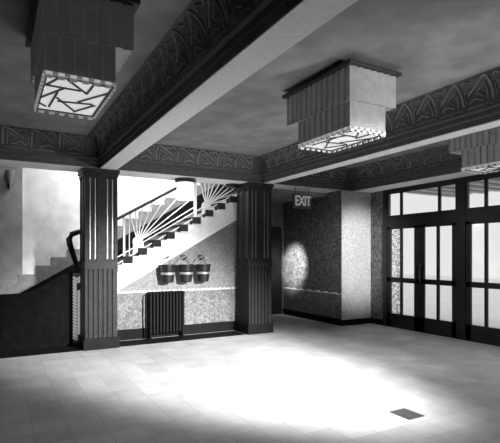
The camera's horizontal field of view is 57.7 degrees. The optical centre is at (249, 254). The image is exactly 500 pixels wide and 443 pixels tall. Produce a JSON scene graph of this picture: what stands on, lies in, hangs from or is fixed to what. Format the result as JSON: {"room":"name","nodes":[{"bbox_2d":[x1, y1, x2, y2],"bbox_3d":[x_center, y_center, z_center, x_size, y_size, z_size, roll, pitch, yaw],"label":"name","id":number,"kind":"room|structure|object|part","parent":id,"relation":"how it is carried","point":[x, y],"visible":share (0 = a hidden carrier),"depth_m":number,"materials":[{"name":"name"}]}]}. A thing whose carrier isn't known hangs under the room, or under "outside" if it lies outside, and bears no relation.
{"room":"cinema lobby","nodes":[
{"label":"cinema lobby","id":0,"kind":"room"},
{"bbox_2d":[0,166,21,288],"bbox_3d":[-5.415,-1.150,8.279,2.260,5.500,0.060,0,0,-29],"label":"wall pier","id":1,"kind":"object","parent":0,"point":[10,200],"visible":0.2,"depth_m":8.71,"materials":[{"name":"paint"}]},
{"bbox_2d":[5,170,14,189],"bbox_3d":[-4.555,-1.425,8.627,0.170,0.370,0.175,0,0,-29],"label":"wall sconce","id":2,"kind":"object","parent":1,"relation":"attached to","point":[10,174],"visible":1,"depth_m":8.59,"materials":[{"name":"paint"}]},
{"bbox_2d":[0,271,72,351],"bbox_3d":[-4.453,0.945,7.311,2.990,1.310,0.090,0,0,-29],"label":"wall","id":3,"kind":"structure","parent":0,"point":[42,317],"depth_m":7.75,"materials":[{"name":"black paint"}]},
{"bbox_2d":[22,168,199,273],"bbox_3d":[-2.385,-1.150,9.982,4.690,5.500,0.055,0,0,-29],"label":"wall","id":4,"kind":"structure","parent":0,"point":[50,198],"depth_m":9.11,"materials":[{"name":"paint"}]},
{"bbox_2d":[0,183,217,293],"bbox_3d":[-3.351,-0.495,9.394,6.950,3.591,0.015,0,0,-29],"label":"dado","id":5,"kind":"object","parent":4,"relation":"attached to","point":[26,281],"visible":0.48,"depth_m":9.16,"materials":[{"name":"paint"}]},
{"bbox_2d":[22,184,235,292],"bbox_3d":[-2.724,-0.187,9.725,5.533,3.574,0.017,0,0,-29],"label":"baseboard","id":6,"kind":"structure","parent":4,"relation":"attached to","point":[200,199],"depth_m":10.09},
{"bbox_2d":[119,220,236,291],"bbox_3d":[-1.431,0.173,9.116,3.874,2.854,0.100,0,0,-29],"label":"wall","id":7,"kind":"structure","parent":0,"point":[220,247],"depth_m":9.39,"materials":[{"name":"grey paint"}]},
{"bbox_2d":[117,289,236,329],"bbox_3d":[-1.404,1.100,9.067,3.874,0.760,0.012,0,0,-29],"label":"dado","id":8,"kind":"object","parent":7,"relation":"attached to","point":[201,306],"visible":0.29,"depth_m":9.22,"materials":[{"name":"stone"}]},
{"bbox_2d":[117,321,236,340],"bbox_3d":[-1.400,1.500,9.060,3.874,0.200,0.028,0,0,-29],"label":"baseboard","id":9,"kind":"structure","parent":7,"relation":"attached to","point":[140,333],"depth_m":9.15,"materials":[{"name":"grey wood"}]},
{"bbox_2d":[117,287,236,293],"bbox_3d":[-1.402,0.699,9.063,3.874,0.042,0.020,0,0,-29],"label":"trim","id":10,"kind":"structure","parent":7,"relation":"attached to","point":[192,289],"depth_m":9.01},
{"bbox_3d":[-1.622,0.048,8.826,0.090,0.110,0.215,0,0,-29],"label":"wall hook","id":11,"kind":"object","parent":7,"relation":"attached to","visible":0},
{"bbox_2d":[160,256,175,282],"bbox_3d":[-1.587,0.279,8.764,0.326,0.503,0.312,0,0,-29],"label":"bucket","id":12,"kind":"object","parent":11,"relation":"hanging from","point":[167,272],"visible":1,"depth_m":8.66,"materials":[{"name":"metal"}]},
{"bbox_3d":[-1.295,0.048,9.010,0.090,0.110,0.215,0,0,-29],"label":"wall hook","id":13,"kind":"object","parent":7,"relation":"attached to","visible":0},
{"bbox_2d":[178,256,193,281],"bbox_3d":[-1.260,0.279,8.948,0.326,0.503,0.312,0,0,-29],"label":"bucket","id":14,"kind":"object","parent":13,"relation":"hanging from","point":[185,270],"visible":1,"depth_m":8.84,"materials":[{"name":"metal"}]},
{"bbox_3d":[-0.976,0.048,9.188,0.090,0.110,0.215,0,0,-29],"label":"wall hook","id":15,"kind":"object","parent":7,"relation":"attached to","visible":0},
{"bbox_2d":[195,256,210,281],"bbox_3d":[-0.942,0.279,9.127,0.326,0.503,0.312,0,0,-29],"label":"bucket","id":16,"kind":"object","parent":15,"relation":"hanging from","point":[202,270],"visible":1,"depth_m":9.02,"materials":[{"name":"metal"}]},
{"bbox_2d":[175,178,195,200],"bbox_3d":[-1.247,-1.265,8.761,0.410,0.400,0.410,0,0,-29],"label":"lamp","id":17,"kind":"object","parent":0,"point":[185,186],"visible":1,"depth_m":8.62,"materials":[{"name":"white glass"}]},
{"bbox_2d":[226,184,238,187],"bbox_3d":[-0.367,-1.427,9.380,0.270,0.075,0.270,0,0,-29],"label":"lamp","id":18,"kind":"object","parent":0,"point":[227,185],"visible":1,"depth_m":9.29,"materials":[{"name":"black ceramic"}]},
{"bbox_2d":[0,314,499,442],"bbox_3d":[0.409,1.648,5.504,9.700,0.104,13.200,0,0,-29],"label":"floor","id":19,"kind":"structure","parent":0,"point":[305,380],"depth_m":5.40,"materials":[{"name":"tile"}]},
{"bbox_2d":[72,273,79,345],"bbox_3d":[-3.092,0.965,8.089,0.154,1.270,0.115,0,0,-29],"label":"panel","id":20,"kind":"object","parent":19,"relation":"on","point":[76,276],"visible":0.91,"depth_m":8.04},
{"bbox_2d":[78,167,119,350],"bbox_3d":[-2.656,0.068,7.956,0.605,3.064,0.605,0,0,-29],"label":"column","id":21,"kind":"structure","parent":19,"relation":"on","point":[98,263],"depth_m":7.74,"materials":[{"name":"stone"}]},
{"bbox_2d":[76,191,236,314],"bbox_3d":[-2.532,0.102,9.074,5.290,2.996,1.295,0,0,-29],"label":"staircase","id":22,"kind":"structure","parent":19,"relation":"on","point":[187,235],"depth_m":9.03,"materials":[{"name":"white paint"}]},
{"bbox_2d":[66,182,236,271],"bbox_3d":[-1.482,-0.987,8.973,4.030,2.975,0.104,0,0,-29],"label":"balustrade","id":23,"kind":"object","parent":22,"relation":"on","point":[138,241],"visible":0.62,"depth_m":8.71,"materials":[{"name":"white metal"}]},
{"bbox_3d":[-1.482,-1.083,8.973,4.030,2.784,0.104,0,0,-29],"label":"handrail","id":24,"kind":"part","parent":23,"relation":"part of","materials":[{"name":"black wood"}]},
{"bbox_3d":[-2.358,-0.263,8.493,0.070,0.935,0.050,0,0,-29],"label":"post","id":25,"kind":"part","parent":23,"relation":"part of","materials":[{"name":"white metal"}]},
{"bbox_3d":[-1.346,-0.719,9.060,3.689,2.199,0.018,0,0,-29],"label":"rail","id":26,"kind":"part","parent":23,"relation":"part of","materials":[{"name":"white metal"}]},
{"bbox_3d":[-1.346,-0.599,9.060,3.689,2.199,0.018,0,0,-29],"label":"rail","id":27,"kind":"part","parent":23,"relation":"part of","materials":[{"name":"white metal"}]},
{"bbox_3d":[-1.111,-1.078,9.192,0.110,0.935,0.050,0,0,-29],"label":"post","id":28,"kind":"part","parent":23,"relation":"part of","materials":[{"name":"white metal"}]},
{"bbox_2d":[145,290,184,339],"bbox_3d":[-1.648,1.150,8.776,0.767,0.900,0.170,0,0,-29],"label":"radiator","id":29,"kind":"object","parent":19,"relation":"on","point":[166,309],"visible":1,"depth_m":8.72,"materials":[{"name":"metal"}]},
{"bbox_2d":[235,182,273,334],"bbox_3d":[0.083,0.068,9.492,0.605,3.064,0.605,0,0,-29],"label":"column","id":30,"kind":"structure","parent":19,"relation":"on","point":[254,200],"depth_m":9.28,"materials":[{"name":"wood"}]},
{"bbox_2d":[389,408,424,419],"bbox_3d":[1.577,1.597,4.566,0.220,0.006,0.260,0,0,-29],"label":"cover plate","id":31,"kind":"object","parent":19,"relation":"on","point":[405,413],"visible":1,"depth_m":4.57,"materials":[{"name":"metal"}]},
{"bbox_2d":[0,0,499,167],"bbox_3d":[1.069,-2.000,4.327,9.700,0.100,10.500,0,0,-29],"label":"ceiling","id":32,"kind":"structure","parent":0,"point":[434,44],"depth_m":4.55,"materials":[{"name":"paint"}]},
{"bbox_2d":[25,0,140,119],"bbox_3d":[-1.414,-1.585,3.725,0.710,0.727,1.190,0,0,-29],"label":"ceiling light","id":33,"kind":"object","parent":32,"relation":"attached to","point":[79,48],"visible":1,"depth_m":3.30,"materials":[{"name":"paint"}]},
{"bbox_3d":[-1.415,-1.256,3.615,0.472,0.012,0.862,0,0,-29],"label":"opal pane","id":34,"kind":"part","parent":33,"relation":"part of","materials":[{"name":"white glass"}]},
{"bbox_2d":[0,0,300,167],"bbox_3d":[-1.572,-1.713,2.546,3.342,0.477,9.972,0,0,-29],"label":"crown molding","id":35,"kind":"structure","parent":32,"relation":"attached to","point":[207,34],"depth_m":4.52,"materials":[{"name":"paint"}]},
{"bbox_2d":[117,66,499,182],"bbox_3d":[1.415,-1.713,4.222,2.952,0.477,9.972,0,0,-29],"label":"crown molding","id":36,"kind":"structure","parent":32,"relation":"attached to","point":[472,101],"depth_m":6.72,"materials":[{"name":"paint"}]},
{"bbox_2d":[282,58,401,152],"bbox_3d":[0.980,-1.585,5.068,0.710,0.727,1.190,0,0,-29],"label":"ceiling light","id":37,"kind":"object","parent":32,"relation":"attached to","point":[345,105],"visible":1,"depth_m":4.69,"materials":[{"name":"paint"}]},
{"bbox_3d":[0.979,-1.256,4.958,0.472,0.012,0.862,0,0,-29],"label":"opal pane","id":38,"kind":"part","parent":37,"relation":"part of","materials":[{"name":"white glass"}]},
{"bbox_2d":[448,126,499,173],"bbox_3d":[3.518,-1.585,6.492,0.710,0.727,1.190,0,0,-29],"label":"ceiling light","id":39,"kind":"object","parent":32,"relation":"attached to","point":[479,151],"visible":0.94,"depth_m":6.43,"materials":[{"name":"paint"}]},
{"bbox_3d":[3.516,-1.256,6.382,0.472,0.012,0.862,0,0,-29],"label":"opal pane","id":40,"kind":"part","parent":39,"relation":"part of","materials":[{"name":"white glass"}]},
{"bbox_3d":[0.006,-1.715,3.432,0.270,0.470,9.980,0,0,-29],"label":"beam","id":41,"kind":"structure","parent":32,"relation":"attached to","visible":0},
{"bbox_2d":[100,0,357,169],"bbox_3d":[0.006,-1.472,3.432,0.270,0.015,9.980,0,0,-29],"label":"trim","id":42,"kind":"structure","parent":41,"relation":"attached to","point":[307,16],"depth_m":3.49,"materials":[{"name":"paint"}]},
{"bbox_3d":[2.801,-1.715,5.001,0.220,0.470,9.980,0,0,-29],"label":"beam","id":43,"kind":"structure","parent":32,"relation":"attached to","visible":0},
{"bbox_2d":[265,119,499,183],"bbox_3d":[2.801,-1.472,5.001,0.220,0.015,9.980,0,0,-29],"label":"trim","id":44,"kind":"structure","parent":43,"relation":"attached to","point":[496,123],"depth_m":6.25,"materials":[{"name":"paint"}]},
{"bbox_2d":[272,203,281,226],"bbox_3d":[0.185,-1.280,11.972,1.540,1.040,0.100,0,0,-29],"label":"wall","id":45,"kind":"structure","parent":0,"point":[276,207],"depth_m":12.22,"materials":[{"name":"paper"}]},
{"bbox_2d":[271,227,281,314],"bbox_3d":[0.197,0.420,11.961,1.530,2.360,0.110,0,0,-29],"label":"door","id":46,"kind":"structure","parent":45,"relation":"in","point":[276,269],"depth_m":12.26,"materials":[{"name":"black paint"}]},
{"bbox_3d":[0.513,0.400,12.133,0.430,1.800,0.020,0,0,-29],"label":"panel","id":47,"kind":"part","parent":46,"relation":"part of","materials":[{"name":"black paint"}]},
{"bbox_2d":[272,189,325,202],"bbox_3d":[0.691,-1.450,11.224,1.690,0.100,1.900,0,0,-29],"label":"ceiling","id":48,"kind":"structure","parent":0,"point":[278,195],"depth_m":10.68,"materials":[{"name":"paint"}]},
{"bbox_2d":[282,190,340,313],"bbox_3d":[1.498,-0.100,11.359,0.150,3.400,2.455,0,0,-29],"label":"wall","id":49,"kind":"structure","parent":0,"point":[311,237],"depth_m":11.15,"materials":[{"name":"paint"}]},
{"bbox_2d":[283,308,341,325],"bbox_3d":[1.480,1.525,11.277,0.020,0.150,2.380,0,0,-29],"label":"baseboard","id":50,"kind":"structure","parent":49,"relation":"attached to","point":[325,319],"depth_m":11.12,"materials":[{"name":"black wood"}]},
{"bbox_2d":[283,287,341,294],"bbox_3d":[1.473,0.880,11.296,0.014,0.040,2.400,0,0,-29],"label":"trim","id":51,"kind":"structure","parent":49,"relation":"attached to","point":[283,287],"depth_m":11.10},
{"bbox_2d":[284,288,341,318],"bbox_3d":[1.489,1.175,11.274,0.008,0.550,2.355,0,0,-29],"label":"dado","id":52,"kind":"object","parent":49,"relation":"attached to","point":[323,304],"visible":1,"depth_m":11.11,"materials":[{"name":"stone"}]},
{"bbox_2d":[275,145,461,190],"bbox_3d":[3.856,-1.713,5.593,2.192,0.477,9.972,0,0,-29],"label":"crown molding","id":53,"kind":"structure","parent":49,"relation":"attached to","point":[437,161],"depth_m":9.46,"materials":[{"name":"paint"}]},
{"bbox_2d":[341,190,370,319],"bbox_3d":[2.405,0.068,10.753,1.080,3.065,0.560,0,0,-29],"label":"wall","id":54,"kind":"structure","parent":0,"point":[355,205],"depth_m":10.44,"materials":[{"name":"paint"}]},
{"bbox_2d":[341,318,370,325],"bbox_3d":[2.451,1.535,10.446,0.900,0.130,0.020,0,0,-29],"label":"baseboard","id":55,"kind":"structure","parent":54,"relation":"attached to","point":[361,320],"depth_m":10.42,"materials":[{"name":"black wood"}]},
{"bbox_2d":[371,191,382,319],"bbox_3d":[3.029,0.068,10.541,0.200,3.065,0.420,0,0,-29],"label":"wall","id":56,"kind":"structure","parent":0,"point":[376,197],"depth_m":10.49,"materials":[{"name":"paint"}]},
{"bbox_2d":[371,318,382,324],"bbox_3d":[2.938,1.535,10.478,0.020,0.130,0.400,0,0,-29],"label":"baseboard","id":57,"kind":"structure","parent":56,"relation":"attached to","point":[373,320],"depth_m":10.46,"materials":[{"name":"black wood"}]},
{"bbox_2d":[387,223,455,338],"bbox_3d":[3.501,0.490,9.427,0.111,2.220,1.765,0,0,-29],"label":"door","id":58,"kind":"structure","parent":56,"relation":"in","point":[418,322],"depth_m":9.38,"materials":[{"name":"black paint"}]},
{"bbox_2d":[387,183,455,216],"bbox_3d":[3.530,-1.115,9.443,0.040,0.530,1.765,0,0,-29],"label":"window","id":59,"kind":"structure","parent":56,"relation":"in","point":[439,186],"depth_m":9.29,"materials":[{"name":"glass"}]},
{"bbox_2d":[356,170,499,192],"bbox_3d":[5.034,-1.472,6.253,0.500,0.015,9.980,0,0,-29],"label":"trim","id":60,"kind":"structure","parent":56,"relation":"attached to","point":[458,174],"depth_m":9.05,"materials":[{"name":"paint"}]},
{"bbox_2d":[383,171,499,340],"bbox_3d":[4.539,0.068,7.707,0.130,3.064,6.000,0,0,-29],"label":"door frame","id":61,"kind":"structure","parent":56,"relation":"attached to","point":[462,215],"depth_m":8.63,"materials":[{"name":"black paint"}]},
{"bbox_2d":[466,220,499,346],"bbox_3d":[4.457,0.490,7.724,0.111,2.220,1.760,0,0,-29],"label":"door","id":62,"kind":"structure","parent":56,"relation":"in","point":[485,334],"depth_m":8.22,"materials":[{"name":"black paint"}]},
{"bbox_2d":[466,176,499,208],"bbox_3d":[4.486,-1.115,7.740,0.040,0.530,1.760,0,0,-29],"label":"window","id":63,"kind":"structure","parent":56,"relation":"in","point":[484,179],"depth_m":8.17,"materials":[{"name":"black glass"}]},
{"bbox_3d":[3.663,-0.225,-0.295,9.700,3.650,0.100,0,0,-29],"label":"wall","id":64,"kind":"structure","parent":0,"visible":0},
{"bbox_2d":[404,178,499,196],"bbox_3d":[6.563,-1.590,6.951,2.350,0.220,9.700,0,0,-29],"label":"entrance canopy","id":65,"kind":"object","parent":64,"relation":"attached to","point":[477,187],"visible":0.31,"depth_m":10.42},
{"bbox_3d":[-3.595,-1.150,2.627,0.100,5.500,12.100,0,0,-29],"label":"wall","id":66,"kind":"structure","parent":0,"visible":0},
{"bbox_2d":[0,159,339,192],"bbox_3d":[-1.460,-1.472,8.630,9.500,0.015,0.520,0,0,-29],"label":"trim","id":67,"kind":"structure","parent":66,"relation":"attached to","point":[11,163],"depth_m":8.37,"materials":[{"name":"paint"}]},
{"bbox_2d":[292,187,311,208],"bbox_3d":[1.131,-1.238,9.835,0.480,0.455,0.073,0,0,-29],"label":"exit sign","id":68,"kind":"object","parent":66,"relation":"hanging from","point":[301,201],"visible":1,"depth_m":9.80,"materials":[{"name":"black plastic"}]},
{"label":"outside","id":69,"kind":"structure","parent":0,"visible":0},
{"bbox_2d":[392,274,499,327],"bbox_3d":[11.143,1.670,18.866,22.100,0.100,38.000,0,0,-29],"label":"ground","id":70,"kind":"structure","parent":69,"point":[408,288],"depth_m":15.82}
]}

